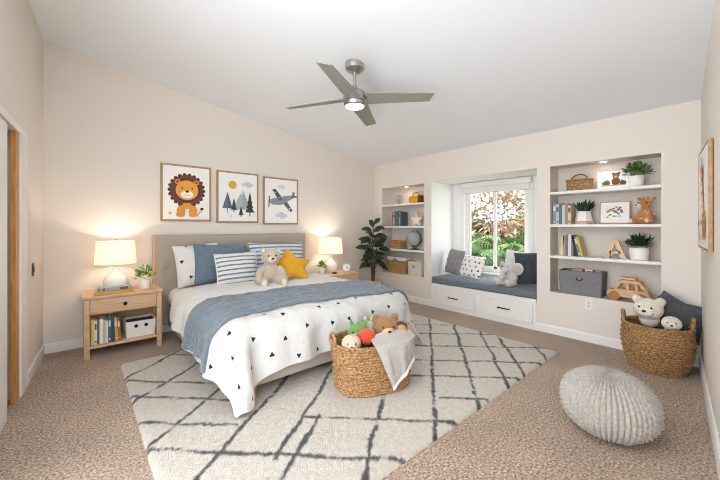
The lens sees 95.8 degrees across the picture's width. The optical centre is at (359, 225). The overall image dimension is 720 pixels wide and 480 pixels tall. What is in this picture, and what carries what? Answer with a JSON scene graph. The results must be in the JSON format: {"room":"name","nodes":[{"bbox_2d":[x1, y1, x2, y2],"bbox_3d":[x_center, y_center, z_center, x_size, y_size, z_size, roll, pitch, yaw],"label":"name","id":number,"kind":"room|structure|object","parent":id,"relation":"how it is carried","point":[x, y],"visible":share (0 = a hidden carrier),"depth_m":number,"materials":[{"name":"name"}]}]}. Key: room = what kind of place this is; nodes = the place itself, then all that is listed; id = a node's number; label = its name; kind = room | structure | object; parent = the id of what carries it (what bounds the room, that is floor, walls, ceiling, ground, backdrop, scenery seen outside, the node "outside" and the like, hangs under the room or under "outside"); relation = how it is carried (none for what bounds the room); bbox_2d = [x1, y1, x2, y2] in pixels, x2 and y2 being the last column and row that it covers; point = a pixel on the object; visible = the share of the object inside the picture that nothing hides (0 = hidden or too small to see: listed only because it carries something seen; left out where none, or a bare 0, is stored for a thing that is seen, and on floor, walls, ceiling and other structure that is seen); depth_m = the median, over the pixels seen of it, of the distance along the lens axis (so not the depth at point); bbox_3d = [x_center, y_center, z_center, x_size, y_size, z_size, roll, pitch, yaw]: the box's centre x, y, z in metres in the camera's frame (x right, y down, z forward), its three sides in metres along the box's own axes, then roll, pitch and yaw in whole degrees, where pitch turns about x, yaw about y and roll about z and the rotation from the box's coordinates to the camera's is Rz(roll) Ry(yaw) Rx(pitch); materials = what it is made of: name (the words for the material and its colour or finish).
{"room":"child's bedroom","nodes":[
{"label":"child's bedroom","id":0,"kind":"room"},
{"bbox_2d":[0,0,42,399],"bbox_3d":[-2.510,-0.350,2.289,0.100,3.300,2.545,0,0,-37],"label":"wall","id":1,"kind":"structure","parent":0,"point":[21,40],"depth_m":2.76,"materials":[{"name":"beige paint"}]},
{"bbox_2d":[0,117,6,432],"bbox_3d":[-2.120,0.307,1.831,0.035,1.985,0.842,0,0,-37],"label":"door","id":2,"kind":"structure","parent":1,"relation":"in","point":[3,125],"depth_m":2.10,"materials":[{"name":"white paint"}]},
{"bbox_2d":[0,105,27,396],"bbox_3d":[-2.281,0.275,2.079,0.010,2.050,1.433,0,0,-37],"label":"trim","id":3,"kind":"structure","parent":1,"relation":"attached to","point":[23,135],"depth_m":2.53,"materials":[{"name":"white paint"}]},
{"bbox_2d":[10,130,18,404],"bbox_3d":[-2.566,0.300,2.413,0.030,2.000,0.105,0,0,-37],"label":"door","id":4,"kind":"structure","parent":1,"relation":"in","point":[14,135],"depth_m":2.38,"materials":[{"name":"brown wood"}]},
{"bbox_2d":[28,345,44,384],"bbox_3d":[-2.960,1.250,2.973,0.014,0.100,0.812,0,0,-37],"label":"baseboard","id":5,"kind":"structure","parent":1,"relation":"attached to","point":[32,369],"depth_m":2.93,"materials":[{"name":"white paint"}]},
{"bbox_2d":[43,40,373,343],"bbox_3d":[-1.435,-0.344,4.891,5.420,3.287,0.100,0,0,-41],"label":"wall","id":6,"kind":"structure","parent":0,"point":[108,130],"depth_m":3.80,"materials":[{"name":"beige paint"}]},
{"bbox_2d":[43,324,172,353],"bbox_3d":[-1.466,1.250,4.789,4.600,0.100,0.014,0,0,-41],"label":"baseboard","id":7,"kind":"structure","parent":6,"relation":"attached to","point":[74,343],"depth_m":3.40,"materials":[{"name":"white paint"}]},
{"bbox_2d":[160,162,210,220],"bbox_3d":[-2.204,-0.417,4.137,0.580,0.710,0.034,0,0,-41],"label":"framed print","id":8,"kind":"object","parent":6,"relation":"attached to","point":[185,190],"visible":1,"depth_m":4.11,"materials":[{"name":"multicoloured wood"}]},
{"bbox_2d":[168,173,204,216],"bbox_3d":[-2.196,-0.392,4.128,0.437,0.554,0.008,0,0,-41],"label":"artwork","id":9,"kind":"object","parent":8,"relation":"attached to","point":[186,191],"depth_m":4.12,"materials":[{"name":"brown paper"}]},
{"bbox_2d":[216,170,257,222],"bbox_3d":[-1.711,-0.400,4.566,0.580,0.710,0.029,0,0,-41],"label":"framed print","id":10,"kind":"object","parent":6,"relation":"attached to","point":[236,192],"visible":1,"depth_m":4.54,"materials":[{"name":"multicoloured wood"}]},
{"bbox_2d":[222,181,253,216],"bbox_3d":[-1.698,-0.379,4.560,0.452,0.506,0.003,0,0,-41],"label":"artwork","id":11,"kind":"object","parent":10,"relation":"attached to","point":[237,196],"depth_m":4.55,"materials":[{"name":"white paper"}]},
{"bbox_2d":[263,176,297,223],"bbox_3d":[-1.214,-0.380,4.995,0.580,0.710,0.028,0,0,-41],"label":"framed print","id":12,"kind":"object","parent":6,"relation":"attached to","point":[280,195],"visible":1,"depth_m":4.97,"materials":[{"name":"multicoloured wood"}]},
{"bbox_2d":[268,185,296,218],"bbox_3d":[-1.184,-0.371,5.005,0.487,0.524,0.002,0,0,-41],"label":"artwork","id":13,"kind":"object","parent":12,"relation":"attached to","point":[282,199],"depth_m":5.00,"materials":[{"name":"white paper"}]},
{"bbox_2d":[0,301,718,479],"bbox_3d":[0.319,1.360,2.845,5.800,0.120,5.490,0,0,-41],"label":"floor","id":14,"kind":"structure","parent":0,"point":[75,419],"depth_m":2.08,"materials":[{"name":"carpet"}]},
{"bbox_2d":[82,284,162,360],"bbox_3d":[-2.550,0.995,3.498,0.674,0.610,0.482,0,0,-41],"label":"nightstand","id":15,"kind":"object","parent":14,"relation":"on","point":[140,301],"visible":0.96,"depth_m":3.38,"materials":[{"name":"brown wood"}]},
{"bbox_2d":[91,316,93,345],"bbox_3d":[-2.683,1.048,3.258,0.022,0.250,0.171,0,0,-41],"label":"book","id":16,"kind":"object","parent":15,"relation":"on","point":[92,318],"visible":1,"depth_m":3.19,"materials":[{"name":"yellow paper"}]},
{"bbox_2d":[94,317,96,344],"bbox_3d":[-2.665,1.054,3.273,0.020,0.240,0.172,0,0,-41],"label":"book","id":17,"kind":"object","parent":15,"relation":"on","point":[95,318],"visible":0.96,"depth_m":3.21,"materials":[{"name":"beige paper"}]},
{"bbox_2d":[99,316,102,343],"bbox_3d":[-2.633,1.051,3.301,0.024,0.245,0.171,0,0,-41],"label":"book","id":18,"kind":"object","parent":15,"relation":"on","point":[100,317],"visible":0.98,"depth_m":3.24,"materials":[{"name":"white paper"}]},
{"bbox_2d":[107,314,110,341],"bbox_3d":[-2.582,1.046,3.345,0.022,0.255,0.172,0,0,-41],"label":"book","id":19,"kind":"object","parent":15,"relation":"on","point":[108,315],"visible":0.93,"depth_m":3.28,"materials":[{"name":"blue paper"}]},
{"bbox_2d":[110,314,113,341],"bbox_3d":[-2.563,1.048,3.362,0.024,0.250,0.171,0,0,-41],"label":"book","id":20,"kind":"object","parent":15,"relation":"on","point":[112,315],"visible":0.89,"depth_m":3.29,"materials":[{"name":"blue paper"}]},
{"bbox_2d":[95,287,133,295],"bbox_3d":[-2.559,0.673,3.385,0.310,0.030,0.201,0,0,-41],"label":"book","id":21,"kind":"object","parent":15,"relation":"on","point":[97,292],"visible":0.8,"depth_m":3.31,"materials":[{"name":"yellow paper"}]},
{"bbox_2d":[97,283,131,291],"bbox_3d":[-2.555,0.640,3.390,0.270,0.032,0.182,0,0,-44],"label":"book","id":22,"kind":"object","parent":21,"relation":"on","point":[126,286],"visible":0.99,"depth_m":3.34,"materials":[{"name":"grey paper"}]},
{"bbox_2d":[93,239,136,285],"bbox_3d":[-2.616,0.414,3.482,0.378,0.550,0.378,0,0,-41],"label":"table lamp","id":23,"kind":"object","parent":15,"relation":"on","point":[115,253],"visible":0.91,"depth_m":3.38,"materials":[{"name":"white ceramic"}]},
{"bbox_2d":[114,314,117,340],"bbox_3d":[-2.543,1.052,3.379,0.036,0.241,0.172,0,0,-41],"label":"book","id":24,"kind":"object","parent":15,"relation":"on","point":[115,316],"visible":0.96,"depth_m":3.32,"materials":[{"name":"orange paper"}]},
{"bbox_2d":[90,328,156,348],"bbox_3d":[-2.557,1.188,3.506,0.642,0.024,0.452,0,0,-41],"label":"shelf","id":25,"kind":"object","parent":15,"relation":"attached to","point":[123,339],"depth_m":3.38,"materials":[{"name":"brown wood"}]},
{"bbox_2d":[123,313,155,337],"bbox_3d":[-2.423,1.093,3.573,0.280,0.165,0.274,0,0,-41],"label":"storage bin","id":26,"kind":"object","parent":15,"relation":"on","point":[145,324],"visible":0.99,"depth_m":3.50,"materials":[{"name":"white fabric"}]},
{"bbox_2d":[131,264,156,288],"bbox_3d":[-2.389,0.555,3.583,0.256,0.267,0.219,0,0,-41],"label":"potted plant","id":27,"kind":"object","parent":15,"relation":"on","point":[144,283],"visible":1,"depth_m":3.56,"materials":[{"name":"green plant"}]},
{"bbox_2d":[152,233,331,395],"bbox_3d":[-0.971,0.705,3.707,2.069,1.190,2.229,0,0,-41],"label":"bed","id":28,"kind":"object","parent":14,"relation":"on","point":[163,258],"visible":0.19,"depth_m":3.92,"materials":[{"name":"fabric"}]},
{"bbox_2d":[172,242,217,288],"bbox_3d":[-1.970,0.467,3.968,0.555,0.518,0.223,0,0,-40],"label":"pillow","id":29,"kind":"object","parent":28,"relation":"on","point":[184,255],"visible":0.44,"depth_m":3.81,"materials":[{"name":"white fabric"}]},
{"bbox_2d":[193,244,245,284],"bbox_3d":[-1.719,0.463,4.041,0.644,0.492,0.225,0,0,-35],"label":"pillow","id":30,"kind":"object","parent":28,"relation":"on","point":[205,268],"visible":0.58,"depth_m":3.89,"materials":[{"name":"blue fabric"}]},
{"bbox_2d":[169,273,348,352],"bbox_3d":[-0.923,0.869,3.753,2.187,0.425,1.215,0,0,-41],"label":"sheet","id":31,"kind":"object","parent":28,"relation":"on","point":[185,300],"visible":0.45,"depth_m":3.40,"materials":[{"name":"white fabric"}]},
{"bbox_2d":[213,251,257,284],"bbox_3d":[-1.480,0.512,3.931,0.509,0.380,0.200,0,0,-42],"label":"pillow","id":32,"kind":"object","parent":31,"relation":"on","point":[235,267],"visible":0.9,"depth_m":3.86,"materials":[{"name":"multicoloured fabric"}]},
{"bbox_2d":[255,247,288,285],"bbox_3d":[-1.034,0.484,3.804,0.388,0.459,0.366,0,0,-26],"label":"teddy bear","id":33,"kind":"object","parent":31,"relation":"on","point":[270,272],"visible":0.91,"depth_m":3.79},
{"bbox_2d":[276,249,308,278],"bbox_3d":[-0.890,0.502,4.189,0.605,0.395,0.301,0,0,-42],"label":"cushion","id":34,"kind":"object","parent":31,"relation":"on","point":[294,266],"visible":0.86,"depth_m":4.14,"materials":[{"name":"yellow fabric"}]},
{"bbox_2d":[248,242,302,267],"bbox_3d":[-1.159,0.468,4.623,0.849,0.481,0.237,0,0,-42],"label":"pillow","id":35,"kind":"object","parent":28,"relation":"on","point":[295,248],"visible":0.34,"depth_m":4.58,"materials":[{"name":"fabric"}]},
{"bbox_2d":[195,291,421,417],"bbox_3d":[-0.296,0.965,3.033,2.203,0.612,0.759,0,0,-41],"label":"duvet","id":36,"kind":"object","parent":28,"relation":"on","point":[245,350],"visible":0.62,"depth_m":2.47,"materials":[{"name":"white fabric"}]},
{"bbox_2d":[181,279,408,372],"bbox_3d":[-0.480,0.856,3.244,2.260,0.454,0.778,0,0,-41],"label":"throw blanket","id":37,"kind":"object","parent":36,"relation":"on","point":[207,317],"visible":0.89,"depth_m":2.81,"materials":[{"name":"blue fabric"}]},
{"bbox_2d":[312,269,358,279],"bbox_3d":[-0.423,1.025,5.234,0.684,0.550,0.482,0,0,-41],"label":"nightstand","id":38,"kind":"object","parent":14,"relation":"on","point":[350,275],"visible":0.19,"depth_m":5.18,"materials":[{"name":"brown wood"}]},
{"bbox_2d":[318,236,342,271],"bbox_3d":[-0.481,0.459,5.332,0.408,0.580,0.408,0,0,-41],"label":"table lamp","id":39,"kind":"object","parent":38,"relation":"on","point":[330,246],"visible":0.99,"depth_m":5.19,"materials":[{"name":"white ceramic"}]},
{"bbox_2d":[121,313,557,479],"bbox_3d":[-0.100,1.283,3.170,3.423,0.032,2.562,0,0,-41],"label":"area rug","id":40,"kind":"object","parent":14,"relation":"on","point":[299,426],"visible":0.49,"depth_m":2.21,"materials":[{"name":"carpet"}]},
{"bbox_2d":[329,322,414,397],"bbox_3d":[0.098,1.048,2.641,0.698,0.452,0.484,0,0,-22],"label":"wicker basket","id":41,"kind":"object","parent":40,"relation":"on","point":[360,372],"visible":0.52,"depth_m":2.41,"materials":[{"name":"brown wicker"}]},
{"bbox_2d":[342,334,360,347],"bbox_3d":[-0.065,0.920,2.471,0.144,0.185,0.141,0,0,44],"label":"stuffed toy","id":42,"kind":"object","parent":41,"relation":"in","point":[351,340],"visible":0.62,"depth_m":2.43,"materials":[{"name":"white"}]},
{"bbox_2d":[348,319,366,346],"bbox_3d":[-0.015,0.880,2.657,0.151,0.230,0.154,0,0,-33],"label":"dragon","id":43,"kind":"object","parent":41,"relation":"in","point":[354,328],"visible":0.46,"depth_m":2.63,"materials":[{"name":"green"}]},
{"bbox_2d":[357,328,375,344],"bbox_3d":[0.051,0.869,2.557,0.150,0.120,0.140,0,0,-22],"label":"ball","id":44,"kind":"object","parent":41,"relation":"in","point":[365,335],"visible":0.87,"depth_m":2.51,"materials":[{"name":"fabric"}]},
{"bbox_2d":[363,315,373,330],"bbox_3d":[0.077,0.864,2.749,0.126,0.210,0.124,0,0,43],"label":"rabbit","id":45,"kind":"object","parent":41,"relation":"in","point":[369,324],"visible":0.23,"depth_m":2.72},
{"bbox_2d":[371,313,397,333],"bbox_3d":[0.213,0.868,2.695,0.202,0.276,0.198,0,0,37],"label":"plush bear","id":46,"kind":"object","parent":41,"relation":"in","point":[385,323],"visible":0.62,"depth_m":2.64},
{"bbox_2d":[371,329,414,390],"bbox_3d":[0.270,1.040,2.550,0.409,0.398,0.222,0,0,-22],"label":"throw blanket","id":47,"kind":"object","parent":41,"relation":"on","point":[395,349],"visible":1,"depth_m":2.47,"materials":[{"name":"white fabric"}]},
{"bbox_2d":[397,321,407,330],"bbox_3d":[0.335,0.881,2.712,0.126,0.175,0.128,0,0,20],"label":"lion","id":48,"kind":"object","parent":41,"relation":"in","point":[402,325],"visible":0.31,"depth_m":2.69},
{"bbox_2d":[355,218,390,283],"bbox_3d":[0.229,0.581,5.745,0.604,1.439,0.502,0,0,-41],"label":"rubber plant","id":49,"kind":"object","parent":14,"relation":"on","point":[379,239],"visible":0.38,"depth_m":5.71,"materials":[{"name":"green plant"}]},
{"bbox_2d":[431,283,536,329],"bbox_3d":[1.902,1.109,4.852,0.675,0.383,1.600,0,0,-41],"label":"window seat","id":50,"kind":"object","parent":14,"relation":"on","point":[504,308],"visible":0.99,"depth_m":4.53,"materials":[{"name":"white paint"}]},
{"bbox_2d":[432,273,536,298],"bbox_3d":[1.892,0.865,4.843,0.597,0.103,1.596,0,0,-41],"label":"seat cushion","id":51,"kind":"object","parent":50,"relation":"on","point":[484,283],"visible":0.69,"depth_m":4.61,"materials":[{"name":"fabric"}]},
{"bbox_2d":[445,249,465,275],"bbox_3d":[1.545,0.584,5.299,0.188,0.415,0.381,0,0,-23],"label":"pillow","id":52,"kind":"object","parent":51,"relation":"on","point":[455,258],"visible":0.98,"depth_m":5.21,"materials":[{"name":"fabric"}]},
{"bbox_2d":[459,255,486,278],"bbox_3d":[1.728,0.629,5.063,0.206,0.337,0.453,0,0,-33],"label":"pillow","id":53,"kind":"object","parent":51,"relation":"on","point":[472,266],"visible":0.94,"depth_m":4.97,"materials":[{"name":"fabric"}]},
{"bbox_2d":[494,261,523,286],"bbox_3d":[2.021,0.653,4.433,0.312,0.323,0.400,0,0,-24],"label":"elephant","id":54,"kind":"object","parent":51,"relation":"on","point":[509,272],"visible":1,"depth_m":4.36},
{"bbox_2d":[505,249,525,263],"bbox_3d":[2.284,0.572,4.681,0.463,0.460,0.170,0,0,44],"label":"pillow","id":55,"kind":"object","parent":51,"relation":"on","point":[510,257],"visible":0.15,"depth_m":4.75,"materials":[{"name":"white fabric"}]},
{"bbox_2d":[514,253,536,283],"bbox_3d":[2.278,0.571,4.384,0.364,0.436,0.176,0,0,26],"label":"pillow","id":56,"kind":"object","parent":51,"relation":"on","point":[528,261],"visible":0.69,"depth_m":4.34,"materials":[{"name":"grey fabric"}]},
{"bbox_2d":[559,364,664,445],"bbox_3d":[1.562,1.108,2.047,0.530,0.382,0.523,0,0,-5],"label":"knitted pouf","id":57,"kind":"object","parent":14,"relation":"on","point":[613,405],"visible":1,"depth_m":1.89,"materials":[{"name":"fabric"}]},
{"bbox_2d":[620,308,697,377],"bbox_3d":[2.704,1.046,2.966,0.522,0.509,0.522,0,0,-38],"label":"wicker basket","id":58,"kind":"object","parent":14,"relation":"on","point":[657,352],"visible":0.88,"depth_m":2.78,"materials":[{"name":"brown wicker"}]},
{"bbox_2d":[632,295,665,326],"bbox_3d":[2.668,0.795,3.005,0.207,0.289,0.211,0,0,15],"label":"plush bear","id":59,"kind":"object","parent":58,"relation":"in","point":[649,311],"visible":1,"depth_m":2.95},
{"bbox_2d":[661,316,681,330],"bbox_3d":[2.698,0.869,2.817,0.131,0.168,0.129,0,0,-8],"label":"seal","id":60,"kind":"object","parent":58,"relation":"in","point":[669,322],"visible":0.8,"depth_m":2.78,"materials":[{"name":"white"}]},
{"bbox_2d":[651,296,701,344],"bbox_3d":[2.898,0.855,2.962,0.402,0.398,0.129,0,0,34],"label":"pillow","id":61,"kind":"object","parent":58,"relation":"in","point":[670,309],"visible":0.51,"depth_m":2.91,"materials":[{"name":"grey fabric"}]},
{"bbox_2d":[29,0,714,165],"bbox_3d":[0.183,-1.592,2.826,5.470,0.979,5.540,0,0,-41],"label":"ceiling","id":62,"kind":"structure","parent":0,"point":[495,70],"depth_m":2.92,"materials":[{"name":"white paint"}]},
{"bbox_2d":[286,59,434,125],"bbox_3d":[-0.062,-1.332,3.150,1.204,0.428,1.118,0,0,-31],"label":"ceiling fan","id":63,"kind":"object","parent":62,"relation":"hanging from","point":[355,99],"visible":0.99,"depth_m":3.04,"materials":[{"name":"silver metal"}]},
{"bbox_2d":[346,103,363,109],"bbox_3d":[-0.050,-1.132,3.088,0.188,0.028,0.188,0,0,-41],"label":"diffuser","id":64,"kind":"object","parent":63,"relation":"attached to","point":[351,106],"depth_m":3.05,"materials":[{"name":"beige"}]},
{"bbox_2d":[374,99,700,355],"bbox_3d":[2.210,0.000,4.609,0.730,2.600,5.290,0,0,-41],"label":"wall","id":65,"kind":"structure","parent":0,"point":[667,138],"depth_m":3.83,"materials":[{"name":"beige paint"}]},
{"bbox_2d":[387,255,411,273],"bbox_3d":[0.720,0.706,5.958,0.261,0.298,0.467,0,0,-41],"label":"wicker basket","id":66,"kind":"object","parent":65,"relation":"on","point":[398,264],"visible":0.86,"depth_m":5.84,"materials":[{"name":"brown wicker"}]},
{"bbox_2d":[382,202,423,206],"bbox_3d":[0.839,-0.379,5.843,0.273,0.032,0.988,0,0,-41],"label":"shelf board","id":67,"kind":"object","parent":65,"relation":"attached to","point":[419,203],"visible":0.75,"depth_m":5.75,"materials":[{"name":"white paint"}]},
{"bbox_2d":[409,192,423,202],"bbox_3d":[0.977,-0.495,5.671,0.128,0.200,0.260,0,0,-41],"label":"bag","id":68,"kind":"object","parent":67,"relation":"on","point":[412,199],"visible":0.88,"depth_m":5.61,"materials":[{"name":"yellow fabric"}]},
{"bbox_2d":[383,226,423,227],"bbox_3d":[0.839,0.016,5.843,0.273,0.032,0.988,0,0,-41],"label":"shelf board","id":69,"kind":"object","parent":65,"relation":"attached to","point":[383,226],"visible":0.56,"depth_m":5.72,"materials":[{"name":"white paint"}]},
{"bbox_2d":[400,212,407,225],"bbox_3d":[0.795,-0.123,5.888,0.161,0.245,0.034,0,0,-41],"label":"book","id":70,"kind":"object","parent":69,"relation":"on","point":[403,215],"visible":1,"depth_m":5.86,"materials":[{"name":"blue paper"}]},
{"bbox_2d":[410,212,422,225],"bbox_3d":[0.983,-0.122,5.618,0.040,0.244,0.257,0,0,-41],"label":"star","id":71,"kind":"object","parent":69,"relation":"on","point":[416,220],"visible":0.88,"depth_m":5.60,"materials":[{"name":"beige wood"}]},
{"bbox_2d":[389,248,423,252],"bbox_3d":[0.839,0.431,5.843,0.273,0.032,0.988,0,0,-41],"label":"shelf board","id":72,"kind":"object","parent":65,"relation":"attached to","point":[392,249],"visible":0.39,"depth_m":5.68,"materials":[{"name":"white paint"}]},
{"bbox_2d":[390,240,405,248],"bbox_3d":[0.699,0.342,5.993,0.160,0.145,0.264,0,0,-41],"label":"crate","id":73,"kind":"object","parent":72,"relation":"on","point":[395,244],"visible":0.98,"depth_m":5.93,"materials":[{"name":"brown wood"}]},
{"bbox_2d":[406,231,421,249],"bbox_3d":[0.947,0.247,5.705,0.269,0.336,0.269,0,0,2],"label":"globe","id":74,"kind":"object","parent":72,"relation":"on","point":[413,238],"visible":1,"depth_m":5.61,"materials":[{"name":"blue metal"}]},
{"bbox_2d":[408,260,423,276],"bbox_3d":[1.005,0.732,5.623,0.261,0.245,0.290,0,0,-41],"label":"storage bin","id":75,"kind":"object","parent":65,"relation":"on","point":[415,267],"visible":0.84,"depth_m":5.53,"materials":[{"name":"beige fabric"}]},
{"bbox_2d":[459,176,531,193],"bbox_3d":[2.077,-0.627,5.092,0.068,0.176,1.165,0,0,-41],"label":"roller blind","id":76,"kind":"object","parent":65,"relation":"attached to","point":[516,183],"visible":1,"depth_m":5.02,"materials":[{"name":"white fabric"}]},
{"bbox_2d":[465,189,527,275],"bbox_3d":[2.134,0.070,5.141,0.150,1.400,1.225,0,0,-41],"label":"window","id":77,"kind":"structure","parent":65,"relation":"in","point":[490,270],"depth_m":5.18,"materials":[{"name":"white paint"}]},
{"bbox_2d":[460,178,533,252],"bbox_3d":[2.109,0.035,5.120,0.016,1.450,1.185,0,0,-41],"label":"trim","id":78,"kind":"structure","parent":65,"relation":"attached to","point":[531,185],"depth_m":4.71,"materials":[{"name":"white paint"}]},
{"bbox_2d":[406,295,698,366],"bbox_3d":[1.696,1.250,4.636,0.014,0.100,4.377,0,0,-41],"label":"baseboard","id":79,"kind":"structure","parent":65,"relation":"attached to","point":[569,333],"depth_m":3.73,"materials":[{"name":"white paint"}]},
{"bbox_2d":[559,268,606,297],"bbox_3d":[2.593,0.657,3.791,0.260,0.275,0.430,0,0,-41],"label":"storage bin","id":80,"kind":"object","parent":65,"relation":"in","point":[590,284],"visible":0.98,"depth_m":3.70,"materials":[{"name":"grey fabric"}]},
{"bbox_2d":[585,299,592,310],"bbox_3d":[2.561,0.882,3.638,0.008,0.115,0.072,0,0,-41],"label":"wall outlet","id":81,"kind":"object","parent":65,"relation":"attached to","point":[588,303],"visible":1,"depth_m":3.64,"materials":[{"name":"white plastic"}]},
{"bbox_2d":[550,184,660,195],"bbox_3d":[2.730,-0.394,3.651,0.273,0.032,0.990,0,0,-41],"label":"shelf board","id":82,"kind":"object","parent":65,"relation":"attached to","point":[658,186],"visible":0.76,"depth_m":3.56,"materials":[{"name":"white paint"}]},
{"bbox_2d":[565,174,593,190],"bbox_3d":[2.578,-0.511,3.817,0.197,0.202,0.280,0,0,-41],"label":"wicker basket","id":83,"kind":"object","parent":82,"relation":"on","point":[586,183],"visible":0.99,"depth_m":3.75,"materials":[{"name":"brown"}]},
{"bbox_2d":[597,170,629,188],"bbox_3d":[2.818,-0.512,3.615,0.040,0.201,0.290,0,0,-41],"label":"framed print","id":84,"kind":"object","parent":82,"relation":"on","point":[610,179],"visible":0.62,"depth_m":3.61,"materials":[{"name":"paper"}]},
{"bbox_2d":[601,172,625,186],"bbox_3d":[2.814,-0.520,3.607,0.001,0.149,0.226,8,-5,-41],"label":"artwork","id":85,"kind":"object","parent":84,"relation":"attached to","point":[608,179],"depth_m":3.61,"materials":[{"name":"white"}]},
{"bbox_2d":[621,160,655,185],"bbox_3d":[2.904,-0.550,3.429,0.283,0.280,0.306,0,0,-41],"label":"potted plant","id":86,"kind":"object","parent":82,"relation":"on","point":[637,180],"visible":0.98,"depth_m":3.38,"materials":[{"name":"green plant"}]},
{"bbox_2d":[550,254,660,264],"bbox_3d":[2.730,0.371,3.651,0.273,0.032,0.990,0,0,-41],"label":"shelf board","id":87,"kind":"object","parent":65,"relation":"attached to","point":[589,258],"visible":0.74,"depth_m":3.55,"materials":[{"name":"white paint"}]},
{"bbox_2d":[576,236,587,256],"bbox_3d":[2.594,0.237,3.804,0.161,0.234,0.077,0,0,-41],"label":"book","id":88,"kind":"object","parent":87,"relation":"on","point":[580,242],"visible":1,"depth_m":3.77,"materials":[{"name":"yellow paper"}]},
{"bbox_2d":[604,240,626,258],"bbox_3d":[2.784,0.252,3.546,0.036,0.205,0.200,0,0,-41],"label":"wooden letter","id":89,"kind":"object","parent":87,"relation":"on","point":[613,243],"visible":0.97,"depth_m":3.53,"materials":[{"name":"brown wood"}]},
{"bbox_2d":[623,232,657,260],"bbox_3d":[2.913,0.203,3.400,0.314,0.304,0.318,0,0,-41],"label":"potted plant","id":90,"kind":"object","parent":87,"relation":"on","point":[642,254],"visible":1,"depth_m":3.35,"materials":[{"name":"green plant"}]},
{"bbox_2d":[550,224,660,226],"bbox_3d":[2.730,-0.004,3.651,0.273,0.032,0.990,0,0,-41],"label":"shelf board","id":91,"kind":"object","parent":65,"relation":"attached to","point":[551,225],"visible":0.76,"depth_m":3.52,"materials":[{"name":"white paint"}]},
{"bbox_2d":[568,205,574,223],"bbox_3d":[2.526,-0.134,3.882,0.162,0.225,0.028,0,0,-41],"label":"book","id":92,"kind":"object","parent":91,"relation":"on","point":[571,208],"visible":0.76,"depth_m":3.84,"materials":[{"name":"beige paper"}]},
{"bbox_2d":[573,199,594,223],"bbox_3d":[2.619,-0.168,3.785,0.191,0.296,0.223,0,0,-41],"label":"potted plant","id":93,"kind":"object","parent":91,"relation":"on","point":[583,216],"visible":0.98,"depth_m":3.74,"materials":[{"name":"green plant"}]},
{"bbox_2d":[599,201,630,223],"bbox_3d":[2.832,-0.148,3.614,0.049,0.250,0.275,0,0,-41],"label":"framed print","id":94,"kind":"object","parent":91,"relation":"on","point":[616,212],"visible":0.95,"depth_m":3.60,"materials":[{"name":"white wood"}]},
{"bbox_2d":[606,207,622,217],"bbox_3d":[2.825,-0.155,3.610,0.002,0.123,0.156,9,-6,-40],"label":"artwork","id":95,"kind":"object","parent":94,"relation":"attached to","point":[618,209],"depth_m":3.60},
{"bbox_2d":[629,196,655,223],"bbox_3d":[2.928,-0.162,3.348,0.204,0.287,0.192,0,0,-21],"label":"deer","id":96,"kind":"object","parent":91,"relation":"on","point":[646,215],"visible":1,"depth_m":3.33},
{"bbox_2d":[607,276,652,299],"bbox_3d":[2.845,0.669,3.435,0.153,0.252,0.363,0,0,-37],"label":"toy car","id":97,"kind":"object","parent":65,"relation":"on","point":[615,293],"visible":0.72,"depth_m":3.40,"materials":[{"name":"brown wood"}]},
{"bbox_2d":[701,0,719,441],"bbox_3d":[1.678,-0.316,1.407,0.100,3.232,4.890,0,0,44],"label":"wall","id":98,"kind":"structure","parent":0,"point":[710,98],"depth_m":2.04,"materials":[{"name":"beige paint"}]},
{"bbox_2d":[698,138,712,251],"bbox_3d":[2.400,-0.193,2.267,0.032,0.710,0.640,0,0,42],"label":"framed print","id":99,"kind":"object","parent":98,"relation":"attached to","point":[705,157],"visible":1,"depth_m":2.14,"materials":[{"name":"brown wood"}]},
{"bbox_2d":[698,166,705,239],"bbox_3d":[2.404,-0.191,2.286,0.012,0.589,0.393,0,0,42],"label":"artwork","id":100,"kind":"object","parent":99,"relation":"attached to","point":[702,236],"depth_m":2.26,"materials":[{"name":"white paper"}]},
{"bbox_2d":[699,354,719,479],"bbox_3d":[1.532,1.240,1.338,0.014,0.120,4.589,0,0,44],"label":"baseboard","id":101,"kind":"structure","parent":98,"relation":"attached to","point":[712,425],"depth_m":2.04,"materials":[{"name":"white paint"}]},
{"label":"outside","id":102,"kind":"structure","parent":0,"visible":0},
{"bbox_3d":[4.738,1.625,10.695,10.850,0.050,18.000,0,0,-41],"label":"ground","id":103,"kind":"structure","parent":102,"visible":0},
{"bbox_2d":[471,201,489,257],"bbox_3d":[2.671,0.482,9.156,2.267,2.607,2.194,0,0,-2],"label":"shrub","id":104,"kind":"object","parent":103,"relation":"on","point":[474,212],"visible":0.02,"depth_m":8.72,"materials":[{"name":"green plant"}]},
{"bbox_2d":[471,220,504,266],"bbox_3d":[3.397,0.816,8.915,2.078,1.966,2.116,0,0,-30],"label":"shrub","id":105,"kind":"object","parent":103,"relation":"on","point":[480,220],"visible":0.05,"depth_m":8.44,"materials":[{"name":"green plant"}]},
{"bbox_2d":[471,232,506,265],"bbox_3d":[2.336,0.859,7.274,2.286,1.486,2.315,0,0,-41],"label":"palm","id":106,"kind":"object","parent":103,"relation":"on","point":[473,245],"visible":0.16,"depth_m":6.82,"materials":[{"name":"green plant"}]},
{"bbox_2d":[471,190,524,257],"bbox_3d":[3.516,0.110,8.015,2.194,2.988,2.209,0,0,15],"label":"tree","id":107,"kind":"object","parent":103,"relation":"on","point":[509,227],"visible":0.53,"depth_m":7.73,"materials":[{"name":"brown plant"}]},
{"bbox_2d":[471,238,524,266],"bbox_3d":[2.992,0.934,6.639,2.219,1.337,2.206,0,0,-41],"label":"palm","id":108,"kind":"object","parent":103,"relation":"on","point":[489,250],"visible":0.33,"depth_m":6.53,"materials":[{"name":"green plant"}]},
{"bbox_2d":[491,229,524,266],"bbox_3d":[3.857,0.908,7.162,1.854,1.813,1.856,0,0,10],"label":"shrub","id":109,"kind":"object","parent":103,"relation":"on","point":[522,242],"visible":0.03,"depth_m":7.17,"materials":[{"name":"green plant"}]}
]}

